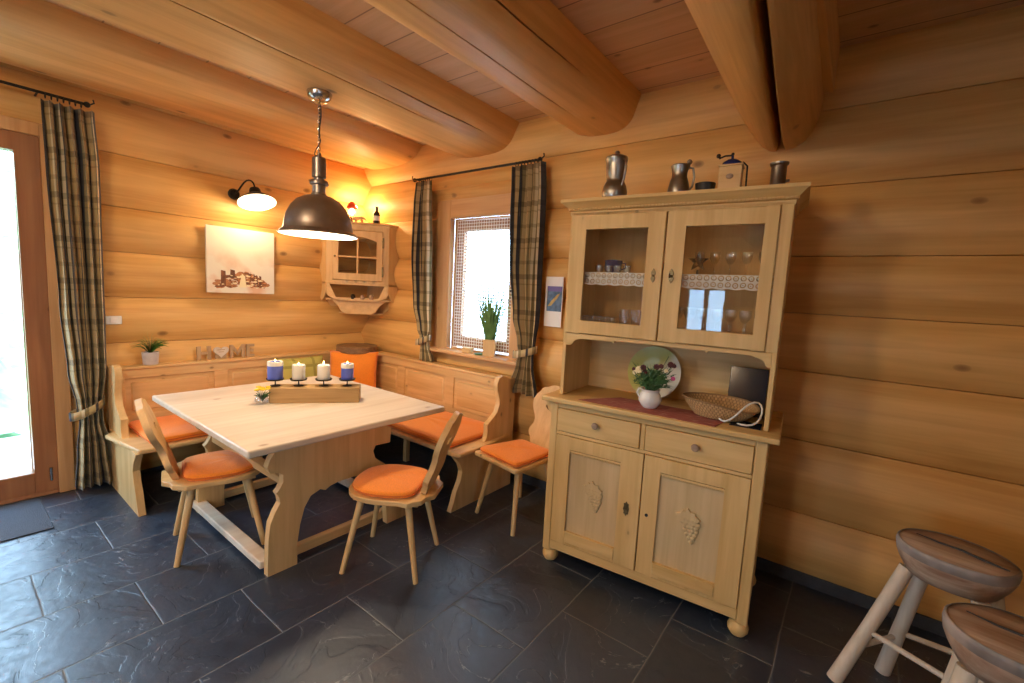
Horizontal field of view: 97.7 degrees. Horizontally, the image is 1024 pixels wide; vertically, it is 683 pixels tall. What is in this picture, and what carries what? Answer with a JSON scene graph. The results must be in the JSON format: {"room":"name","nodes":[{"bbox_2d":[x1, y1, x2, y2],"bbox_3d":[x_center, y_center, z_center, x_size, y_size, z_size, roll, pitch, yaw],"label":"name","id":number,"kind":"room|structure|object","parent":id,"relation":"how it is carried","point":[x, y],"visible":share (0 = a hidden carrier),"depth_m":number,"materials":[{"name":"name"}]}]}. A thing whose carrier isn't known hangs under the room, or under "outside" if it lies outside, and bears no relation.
{"room":"traditional dwelling","nodes":[
{"label":"traditional dwelling","id":0,"kind":"room"},
{"bbox_2d":[0,322,28,438],"bbox_3d":[-7.055,0.658,5.517,2.496,6.832,2.522,8,8,37],"label":"tree","id":1,"kind":"object","parent":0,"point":[14,417],"visible":0.25,"depth_m":5.75,"materials":[{"name":"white plant"}]},
{"bbox_2d":[0,62,370,470],"bbox_3d":[-3.456,-0.353,2.434,0.086,2.920,6.220,8,8,37],"label":"wall","id":2,"kind":"structure","parent":0,"point":[165,175],"depth_m":3.53,"materials":[{"name":"brown wood"}]},
{"bbox_2d":[0,115,75,504],"bbox_3d":[-3.509,-0.141,2.483,0.145,2.444,1.470,8,8,37],"label":"door","id":3,"kind":"structure","parent":2,"relation":"in","point":[52,471],"depth_m":2.94,"materials":[{"name":"brown wood"}]},
{"bbox_2d":[0,80,94,107],"bbox_3d":[-3.318,-1.502,2.272,0.170,0.071,1.763,8,8,37],"label":"curtain rod","id":4,"kind":"object","parent":2,"relation":"attached to","point":[86,104],"visible":1,"depth_m":2.77,"materials":[{"name":"metal"}]},
{"bbox_2d":[40,98,112,490],"bbox_3d":[-2.870,-0.241,2.990,0.131,2.520,0.291,7,7,31],"label":"curtain","id":5,"kind":"object","parent":4,"relation":"hanging from","point":[72,166],"visible":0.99,"depth_m":2.96,"materials":[{"name":"fabric"}]},
{"bbox_2d":[105,316,121,323],"bbox_3d":[-2.840,-0.152,3.192,0.015,0.060,0.090,8,8,37],"label":"light switch","id":6,"kind":"object","parent":2,"relation":"attached to","point":[109,319],"visible":0.91,"depth_m":3.19,"materials":[{"name":"white plastic"}]},
{"bbox_2d":[94,461,180,484],"bbox_3d":[-2.362,0.940,4.105,0.035,0.070,2.260,8,8,37],"label":"baseboard","id":7,"kind":"structure","parent":2,"relation":"attached to","point":[162,466],"depth_m":3.50,"materials":[{"name":"stone"}]},
{"bbox_2d":[0,0,421,169],"bbox_3d":[-3.060,-1.661,2.047,0.866,0.197,6.130,8,8,37],"label":"wooden beam","id":8,"kind":"structure","parent":2,"relation":"attached to","point":[44,37],"depth_m":2.84,"materials":[{"name":"brown wood"}]},
{"bbox_2d":[205,224,273,293],"bbox_3d":[-2.292,-0.678,3.795,0.024,0.537,0.527,8,8,37],"label":"picture","id":9,"kind":"object","parent":2,"relation":"attached to","point":[236,260],"visible":1,"depth_m":3.77,"materials":[{"name":"brown paint"}]},
{"bbox_2d":[228,179,276,210],"bbox_3d":[-2.114,-1.205,3.677,0.355,0.239,0.288,8,8,37],"label":"wall lamp","id":10,"kind":"object","parent":2,"relation":"attached to","point":[255,200],"visible":1,"depth_m":3.67,"materials":[{"name":"glass"}]},
{"bbox_2d":[320,222,398,314],"bbox_3d":[-1.524,-0.710,4.463,0.547,0.917,0.547,8,8,37],"label":"upper cabinet","id":11,"kind":"object","parent":2,"relation":"attached to","point":[386,259],"visible":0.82,"depth_m":4.40,"materials":[{"name":"brown wood"}]},
{"bbox_2d":[346,201,357,221],"bbox_3d":[-1.595,-1.286,4.464,0.106,0.217,0.106,8,8,37],"label":"lantern","id":12,"kind":"object","parent":11,"relation":"on","point":[351,206],"visible":0.9,"depth_m":4.44,"materials":[{"name":"glass"}]},
{"bbox_2d":[324,297,390,301],"bbox_3d":[-1.543,-0.420,4.524,0.505,0.017,0.505,8,8,37],"label":"open shelf","id":13,"kind":"object","parent":11,"relation":"attached to","point":[330,299],"depth_m":4.45,"materials":[{"name":"brown wood"}]},
{"bbox_2d":[341,257,375,259],"bbox_3d":[-1.520,-0.838,4.468,0.510,0.012,0.510,8,8,37],"label":"shelf","id":14,"kind":"object","parent":11,"relation":"attached to","point":[361,258],"depth_m":4.39,"materials":[{"name":"brown wood"}]},
{"bbox_2d":[352,216,366,221],"bbox_3d":[-1.484,-1.188,4.350,0.145,0.058,0.035,2,6,-9],"label":"carved crest","id":15,"kind":"object","parent":11,"relation":"on","point":[361,218],"visible":1,"depth_m":4.34,"materials":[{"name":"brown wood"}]},
{"bbox_2d":[373,207,379,223],"bbox_3d":[-1.331,-1.239,4.403,0.068,0.166,0.068,8,8,37],"label":"wine bottle","id":16,"kind":"object","parent":11,"relation":"on","point":[376,216],"visible":0.87,"depth_m":4.38,"materials":[{"name":"glass"}]},
{"bbox_2d":[0,434,951,682],"bbox_3d":[-0.948,1.488,0.611,7.200,0.120,6.800,8,8,37],"label":"floor","id":17,"kind":"structure","parent":0,"point":[99,595],"depth_m":2.14,"materials":[{"name":"tile"}]},
{"bbox_2d":[0,498,53,542],"bbox_3d":[-3.161,1.096,2.550,0.560,0.008,0.710,8,8,37],"label":"door mat","id":18,"kind":"object","parent":17,"relation":"on","point":[28,517],"visible":1,"depth_m":2.72,"materials":[{"name":"grey fabric"}]},
{"bbox_2d":[134,398,264,567],"bbox_3d":[-1.755,0.732,2.558,0.590,0.886,0.430,-2,8,-37],"label":"dining chair","id":19,"kind":"object","parent":17,"relation":"on","point":[172,477],"visible":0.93,"depth_m":2.40,"materials":[{"name":"brown wood"}]},
{"bbox_2d":[182,450,253,480],"bbox_3d":[-1.684,0.702,2.608,0.384,0.050,0.400,-2,8,-37],"label":"cushion","id":20,"kind":"object","parent":19,"relation":"on","point":[223,463],"visible":0.76,"depth_m":2.52,"materials":[{"name":"orange fabric"}]},
{"bbox_2d":[152,375,444,576],"bbox_3d":[-1.395,0.766,2.962,1.415,0.762,1.220,8,8,37],"label":"dining table","id":21,"kind":"object","parent":17,"relation":"on","point":[310,448],"visible":0.84,"depth_m":2.56,"materials":[{"name":"brown wood"}]},
{"bbox_2d":[254,386,270,402],"bbox_3d":[-1.557,0.335,2.801,0.112,0.111,0.135,1,7,-20],"label":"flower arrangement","id":22,"kind":"object","parent":21,"relation":"on","point":[265,394],"visible":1,"depth_m":2.79,"materials":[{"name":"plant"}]},
{"bbox_2d":[269,384,360,402],"bbox_3d":[-1.282,0.340,2.942,0.540,0.100,0.130,1,6,-15],"label":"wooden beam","id":23,"kind":"structure","parent":21,"relation":"on","point":[284,393],"depth_m":2.89,"materials":[{"name":"brown wood"}]},
{"bbox_2d":[266,377,283,386],"bbox_3d":[-1.518,0.260,2.870,0.106,0.048,0.106,8,8,37],"label":"candle holder","id":24,"kind":"object","parent":23,"relation":"on","point":[275,384],"visible":0.58,"depth_m":2.85,"materials":[{"name":"metal"}]},
{"bbox_2d":[267,359,282,379],"bbox_3d":[-1.514,0.176,2.861,0.092,0.129,0.092,8,8,37],"label":"pillar candle","id":25,"kind":"object","parent":24,"relation":"on","point":[274,367],"visible":1,"depth_m":2.83,"materials":[{"name":"blue wax"}]},
{"bbox_2d":[290,377,306,386],"bbox_3d":[-1.385,0.263,2.906,0.106,0.048,0.106,8,8,37],"label":"candle holder","id":26,"kind":"object","parent":23,"relation":"on","point":[291,379],"visible":0.65,"depth_m":2.89,"materials":[{"name":"metal"}]},
{"bbox_2d":[292,362,304,379],"bbox_3d":[-1.381,0.189,2.898,0.078,0.109,0.078,8,8,37],"label":"pillar candle","id":27,"kind":"object","parent":26,"relation":"on","point":[298,370],"visible":1,"depth_m":2.87,"materials":[{"name":"beige wax"}]},
{"bbox_2d":[315,377,331,386],"bbox_3d":[-1.239,0.266,2.945,0.106,0.048,0.106,8,8,37],"label":"candle holder","id":28,"kind":"object","parent":23,"relation":"on","point":[316,379],"visible":0.66,"depth_m":2.93,"materials":[{"name":"metal"}]},
{"bbox_2d":[317,361,329,379],"bbox_3d":[-1.234,0.186,2.936,0.078,0.121,0.078,8,8,37],"label":"pillar candle","id":29,"kind":"object","parent":28,"relation":"on","point":[323,370],"visible":1,"depth_m":2.91,"materials":[{"name":"beige wax"}]},
{"bbox_2d":[339,377,355,385],"bbox_3d":[-1.098,0.270,2.982,0.106,0.048,0.106,8,8,37],"label":"candle holder","id":30,"kind":"object","parent":23,"relation":"on","point":[340,379],"visible":0.66,"depth_m":2.97,"materials":[{"name":"metal"}]},
{"bbox_2d":[341,361,353,379],"bbox_3d":[-1.094,0.191,2.974,0.080,0.119,0.080,8,8,37],"label":"pillar candle","id":31,"kind":"object","parent":30,"relation":"on","point":[347,368],"visible":1,"depth_m":2.94,"materials":[{"name":"blue wax"}]},
{"bbox_2d":[105,350,514,516],"bbox_3d":[-1.434,0.646,3.393,2.170,0.905,2.174,8,8,37],"label":"bench","id":32,"kind":"object","parent":17,"relation":"on","point":[487,397],"visible":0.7,"depth_m":3.45,"materials":[{"name":"brown wood"}]},
{"bbox_2d":[131,333,168,364],"bbox_3d":[-2.668,0.049,3.317,0.162,0.251,0.245,8,8,37],"label":"potted plant","id":33,"kind":"object","parent":32,"relation":"on","point":[150,357],"visible":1,"depth_m":3.32,"materials":[{"name":"green plant"}]},
{"bbox_2d":[128,414,207,443],"bbox_3d":[-2.208,0.588,3.482,0.581,0.056,1.107,8,8,37],"label":"bench cushion","id":34,"kind":"object","parent":32,"relation":"on","point":[173,427],"visible":0.26,"depth_m":3.10,"materials":[{"name":"orange fabric"}]},
{"bbox_2d":[276,355,322,379],"bbox_3d":[-1.940,0.330,4.131,0.130,0.376,0.440,8,8,37],"label":"throw pillow","id":35,"kind":"object","parent":34,"relation":"on","point":[311,363],"visible":0.38,"depth_m":4.12,"materials":[{"name":"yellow fabric"}]},
{"bbox_2d":[196,344,253,360],"bbox_3d":[-2.393,0.086,3.756,0.021,0.112,0.432,8,8,37],"label":"wooden letters","id":36,"kind":"object","parent":32,"relation":"on","point":[220,353],"visible":1,"depth_m":3.74,"materials":[{"name":"brown wood"}]},
{"bbox_2d":[330,350,377,386],"bbox_3d":[-1.551,0.302,4.371,0.460,0.415,0.155,2,6,-7],"label":"throw pillow","id":37,"kind":"object","parent":32,"relation":"on","point":[365,365],"visible":0.52,"depth_m":4.33,"materials":[{"name":"orange fabric"}]},
{"bbox_2d":[336,343,377,353],"bbox_3d":[-1.561,0.070,4.517,0.400,0.066,0.400,8,8,37],"label":"wooden box","id":38,"kind":"object","parent":32,"relation":"on","point":[347,348],"visible":0.98,"depth_m":4.38,"materials":[{"name":"brown wood"}]},
{"bbox_2d":[387,411,484,446],"bbox_3d":[-0.759,0.639,3.725,1.272,0.057,0.582,8,8,37],"label":"bench cushion","id":39,"kind":"object","parent":32,"relation":"on","point":[430,428],"visible":0.39,"depth_m":3.44,"materials":[{"name":"orange fabric"}]},
{"bbox_2d":[339,411,462,584],"bbox_3d":[-0.595,0.800,2.496,0.590,0.886,0.430,4,6,7],"label":"dining chair","id":40,"kind":"object","parent":17,"relation":"on","point":[432,485],"visible":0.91,"depth_m":2.36,"materials":[{"name":"brown wood"}]},
{"bbox_2d":[352,464,427,498],"bbox_3d":[-0.681,0.767,2.504,0.384,0.050,0.400,4,6,7],"label":"cushion","id":41,"kind":"object","parent":40,"relation":"on","point":[389,481],"visible":0.89,"depth_m":2.43,"materials":[{"name":"orange fabric"}]},
{"bbox_2d":[475,385,559,535],"bbox_3d":[0.101,0.770,3.120,0.595,0.886,0.428,-3,8,-42],"label":"dining chair","id":42,"kind":"object","parent":17,"relation":"on","point":[539,431],"visible":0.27,"depth_m":3.11,"materials":[{"name":"brown wood"}]},
{"bbox_2d":[480,439,548,467],"bbox_3d":[0.037,0.745,3.058,0.387,0.050,0.386,-3,8,-42],"label":"cushion","id":43,"kind":"object","parent":42,"relation":"on","point":[520,452],"visible":0.97,"depth_m":2.99,"materials":[{"name":"orange fabric"}]},
{"bbox_2d":[541,182,810,636],"bbox_3d":[0.813,0.290,2.448,1.155,2.050,0.601,7,7,32],"label":"hutch","id":44,"kind":"object","parent":17,"relation":"on","point":[674,507],"visible":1,"depth_m":2.27,"materials":[{"name":"beige wood"}]},
{"bbox_2d":[602,151,627,196],"bbox_3d":[0.566,-0.897,2.445,0.136,0.280,0.135,6,7,22],"label":"pewter tankard","id":45,"kind":"object","parent":44,"relation":"on","point":[616,164],"visible":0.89,"depth_m":2.40,"materials":[{"name":"silver metal"}]},
{"bbox_2d":[605,260,625,272],"bbox_3d":[0.568,-0.415,2.501,0.100,0.075,0.108,1,6,-18],"label":"cup","id":46,"kind":"object","parent":44,"relation":"in","point":[609,264],"visible":0.75,"depth_m":2.47,"materials":[{"name":"blue ceramic"}]},
{"bbox_2d":[578,397,723,426],"bbox_3d":[0.722,0.347,2.323,0.724,0.002,0.234,7,8,35],"label":"table runner","id":47,"kind":"object","parent":44,"relation":"on","point":[619,402],"visible":0.88,"depth_m":2.28,"materials":[{"name":"red fabric"}]},
{"bbox_2d":[632,356,676,408],"bbox_3d":[0.725,0.205,2.308,0.233,0.281,0.140,7,8,36],"label":"potted plant","id":48,"kind":"object","parent":47,"relation":"on","point":[649,397],"visible":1,"depth_m":2.29,"materials":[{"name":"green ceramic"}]},
{"bbox_2d":[628,346,680,396],"bbox_3d":[0.810,0.174,2.557,0.298,0.292,0.068,7,7,31],"label":"plate","id":49,"kind":"object","parent":44,"relation":"on","point":[648,356],"visible":0.46,"depth_m":2.57,"materials":[{"name":"white ceramic"}]},
{"bbox_2d":[541,385,783,445],"bbox_3d":[0.810,0.353,2.455,1.155,0.028,0.600,7,7,32],"label":"countertop","id":50,"kind":"structure","parent":44,"relation":"on","point":[772,436],"depth_m":2.26,"materials":[{"name":"beige wood"}]},
{"bbox_2d":[667,159,694,191],"bbox_3d":[0.836,-0.811,2.231,0.108,0.185,0.108,-1,8,-36],"label":"pewter tankard","id":51,"kind":"object","parent":44,"relation":"on","point":[679,181],"visible":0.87,"depth_m":2.20,"materials":[{"name":"silver metal"}]},
{"bbox_2d":[688,252,708,273],"bbox_3d":[0.958,-0.399,2.305,0.099,0.127,0.060,7,7,32],"label":"star ornament","id":52,"kind":"object","parent":44,"relation":"in","point":[700,261],"visible":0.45,"depth_m":2.30,"materials":[{"name":"wood"}]},
{"bbox_2d":[695,181,715,189],"bbox_3d":[0.927,-0.731,2.152,0.092,0.052,0.092,8,8,37],"label":"ashtray","id":53,"kind":"object","parent":44,"relation":"on","point":[707,184],"visible":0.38,"depth_m":2.12,"materials":[{"name":"metal"}]},
{"bbox_2d":[682,392,762,425],"bbox_3d":[1.021,0.316,2.191,0.369,0.111,0.264,7,8,35],"label":"bread basket","id":54,"kind":"object","parent":44,"relation":"on","point":[724,408],"visible":1,"depth_m":2.16,"materials":[{"name":"wicker"}]},
{"bbox_2d":[716,153,747,187],"bbox_3d":[1.028,-0.788,2.097,0.140,0.187,0.100,7,7,30],"label":"mill","id":55,"kind":"object","parent":44,"relation":"on","point":[731,170],"visible":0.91,"depth_m":2.06,"materials":[{"name":"brown wood"}]},
{"bbox_2d":[729,421,761,429],"bbox_3d":[1.097,0.390,2.102,0.130,0.004,0.110,7,7,32],"label":"coaster","id":56,"kind":"object","parent":44,"relation":"on","point":[757,426],"visible":0.71,"depth_m":2.08,"materials":[{"name":"black"}]},
{"bbox_2d":[728,366,768,418],"bbox_3d":[1.197,0.255,2.280,0.172,0.241,0.064,7,7,32],"label":"monitor","id":57,"kind":"object","parent":44,"relation":"on","point":[750,384],"visible":0.76,"depth_m":2.27,"materials":[{"name":"black"}]},
{"bbox_2d":[769,161,789,184],"bbox_3d":[1.179,-0.731,1.983,0.076,0.114,0.076,2,6,-12],"label":"beaker","id":58,"kind":"object","parent":44,"relation":"on","point":[778,168],"visible":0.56,"depth_m":1.96,"materials":[{"name":"silver metal"}]},
{"bbox_2d":[827,528,1022,682],"bbox_3d":[1.623,1.116,1.746,0.385,0.668,0.525,-2,8,-38],"label":"stool","id":59,"kind":"object","parent":17,"relation":"on","point":[960,567],"visible":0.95,"depth_m":1.75,"materials":[{"name":"brown wood"}]},
{"bbox_2d":[941,602,1023,682],"bbox_3d":[1.457,1.167,1.314,0.355,0.634,0.406,-3,9,-44],"label":"stool","id":60,"kind":"object","parent":17,"relation":"on","point":[986,642],"visible":1,"depth_m":1.31,"materials":[{"name":"brown wood"}]},
{"bbox_2d":[45,0,1023,144],"bbox_3d":[-0.791,-1.470,0.291,7.200,0.100,6.800,8,8,37],"label":"ceiling","id":61,"kind":"structure","parent":0,"point":[656,45],"depth_m":2.28,"materials":[{"name":"brown wood"}]},
{"bbox_2d":[361,5,1023,620],"bbox_3d":[1.000,-0.180,2.889,6.620,2.850,0.088,8,8,37],"label":"wall","id":62,"kind":"structure","parent":0,"point":[899,389],"depth_m":2.24,"materials":[{"name":"brown wood"}]},
{"bbox_2d":[51,0,518,157],"bbox_3d":[-2.100,-1.504,1.317,0.716,0.251,6.130,8,8,37],"label":"wooden beam","id":63,"kind":"structure","parent":62,"relation":"attached to","point":[294,46],"depth_m":2.38,"materials":[{"name":"brown wood"}]},
{"bbox_2d":[277,87,357,239],"bbox_3d":[-1.162,-1.069,2.697,0.457,0.846,0.457,6,7,27],"label":"pendant lamp","id":64,"kind":"object","parent":63,"relation":"hanging from","point":[316,215],"visible":1,"depth_m":2.62,"materials":[{"name":"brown metal"}]},
{"bbox_2d":[309,153,327,195],"bbox_3d":[-1.166,-1.002,2.704,0.107,0.262,0.107,8,8,37],"label":"socket","id":65,"kind":"object","parent":64,"relation":"attached to","point":[319,185],"depth_m":2.67,"materials":[{"name":"metal"}]},
{"bbox_2d":[429,193,517,365],"bbox_3d":[-0.279,-0.548,3.866,1.100,1.365,0.240,8,8,37],"label":"window","id":66,"kind":"structure","parent":62,"relation":"in","point":[495,206],"depth_m":4.06,"materials":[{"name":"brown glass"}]},
{"bbox_2d":[462,347,473,352],"bbox_3d":[-0.385,0.074,3.920,0.090,0.045,0.060,8,8,37],"label":"box","id":67,"kind":"object","parent":66,"relation":"on","point":[464,349],"visible":1,"depth_m":3.90,"materials":[{"name":"brown wood"}]},
{"bbox_2d":[453,217,511,353],"bbox_3d":[-0.256,-0.491,3.889,0.657,1.127,0.003,8,8,37],"label":"curtain","id":68,"kind":"object","parent":66,"relation":"hanging from","point":[507,220],"visible":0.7,"depth_m":3.90,"materials":[{"name":"white net fabric"}]},
{"bbox_2d":[467,279,511,356],"bbox_3d":[-0.181,-0.205,3.740,0.515,0.661,0.137,8,8,37],"label":"grass plant","id":69,"kind":"object","parent":66,"relation":"on","point":[490,319],"visible":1,"depth_m":3.73,"materials":[{"name":"green plant"}]},
{"bbox_2d":[412,153,544,181],"bbox_3d":[-0.314,-1.414,3.733,1.468,0.072,0.140,8,8,37],"label":"curtain rod","id":70,"kind":"object","parent":62,"relation":"attached to","point":[539,158],"visible":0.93,"depth_m":3.60,"materials":[{"name":"metal"}]},
{"bbox_2d":[411,180,433,361],"bbox_3d":[-0.807,-0.635,4.117,0.325,1.622,0.107,8,8,37],"label":"curtain","id":71,"kind":"object","parent":70,"relation":"hanging from","point":[421,250],"visible":1,"depth_m":4.10,"materials":[{"name":"beige fabric"}]},
{"bbox_2d":[509,161,546,396],"bbox_3d":[0.107,-0.456,3.417,0.347,1.730,0.125,8,8,37],"label":"curtain","id":72,"kind":"object","parent":70,"relation":"hanging from","point":[529,182],"visible":1,"depth_m":3.38,"materials":[{"name":"fabric"}]},
{"bbox_2d":[364,0,640,136],"bbox_3d":[-1.230,-1.381,0.655,0.503,0.263,6.130,8,8,37],"label":"wooden beam","id":73,"kind":"structure","parent":62,"relation":"attached to","point":[529,48],"depth_m":2.17,"materials":[{"name":"brown wood"}]},
{"bbox_2d":[544,277,563,327],"bbox_3d":[0.309,-0.295,3.331,0.150,0.370,0.006,8,8,37],"label":"wall calendar","id":74,"kind":"object","parent":62,"relation":"attached to","point":[554,285],"visible":1,"depth_m":3.33,"materials":[{"name":"white paper"}]},
{"bbox_2d":[546,286,562,311],"bbox_3d":[0.314,-0.317,3.323,0.128,0.185,0.002,8,8,37],"label":"picture","id":75,"kind":"object","parent":74,"relation":"attached to","point":[554,294],"depth_m":3.32,"materials":[{"name":"blue paper"}]},
{"bbox_2d":[510,473,946,637],"bbox_3d":[0.956,1.233,3.024,6.550,0.070,0.035,8,8,37],"label":"baseboard","id":76,"kind":"structure","parent":62,"relation":"attached to","point":[921,621],"depth_m":2.42,"materials":[{"name":"stone"}]},
{"bbox_2d":[684,0,780,151],"bbox_3d":[-0.425,-1.135,0.051,0.533,0.514,6.130,8,8,37],"label":"wooden beam","id":77,"kind":"structure","parent":62,"relation":"attached to","point":[736,33],"depth_m":1.62,"materials":[{"name":"brown wood"}]},
{"bbox_2d":[767,0,823,149],"bbox_3d":[-0.236,-1.108,-0.092,0.156,0.518,6.134,7,8,35],"label":"wooden beam","id":78,"kind":"structure","parent":62,"relation":"attached to","point":[793,24],"depth_m":1.71,"materials":[{"name":"brown wood"}]},
{"bbox_2d":[816,0,839,93],"bbox_3d":[-0.227,-1.241,-0.109,0.065,0.250,6.130,8,8,37],"label":"wooden beam","id":79,"kind":"structure","parent":62,"relation":"attached to","point":[827,10],"depth_m":1.95,"materials":[{"name":"brown wood"}]},
{"label":"outside","id":80,"kind":"structure","parent":0,"visible":0},
{"bbox_2d":[0,434,31,474],"bbox_3d":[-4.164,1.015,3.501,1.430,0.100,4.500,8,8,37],"label":"deck","id":81,"kind":"object","parent":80,"point":[15,452],"visible":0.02,"depth_m":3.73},
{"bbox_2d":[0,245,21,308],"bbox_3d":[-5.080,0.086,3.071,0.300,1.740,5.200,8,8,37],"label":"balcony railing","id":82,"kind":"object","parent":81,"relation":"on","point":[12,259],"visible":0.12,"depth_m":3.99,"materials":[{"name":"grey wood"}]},
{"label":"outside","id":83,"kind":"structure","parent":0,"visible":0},
{"bbox_2d":[0,153,29,434],"bbox_3d":[-25.177,-3.618,11.552,30.000,13.962,26.100,8,8,37],"label":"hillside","id":84,"kind":"structure","parent":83,"point":[12,353],"depth_m":15.29,"materials":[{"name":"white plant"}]},
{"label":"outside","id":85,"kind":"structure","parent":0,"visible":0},
{"bbox_2d":[450,324,506,353],"bbox_3d":[6.056,5.506,-0.600,100.000,0.100,120.000,8,8,37],"label":"snowy ground","id":86,"kind":"structure","parent":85,"point":[502,326],"depth_m":55.48,"materials":[{"name":"white snow"}]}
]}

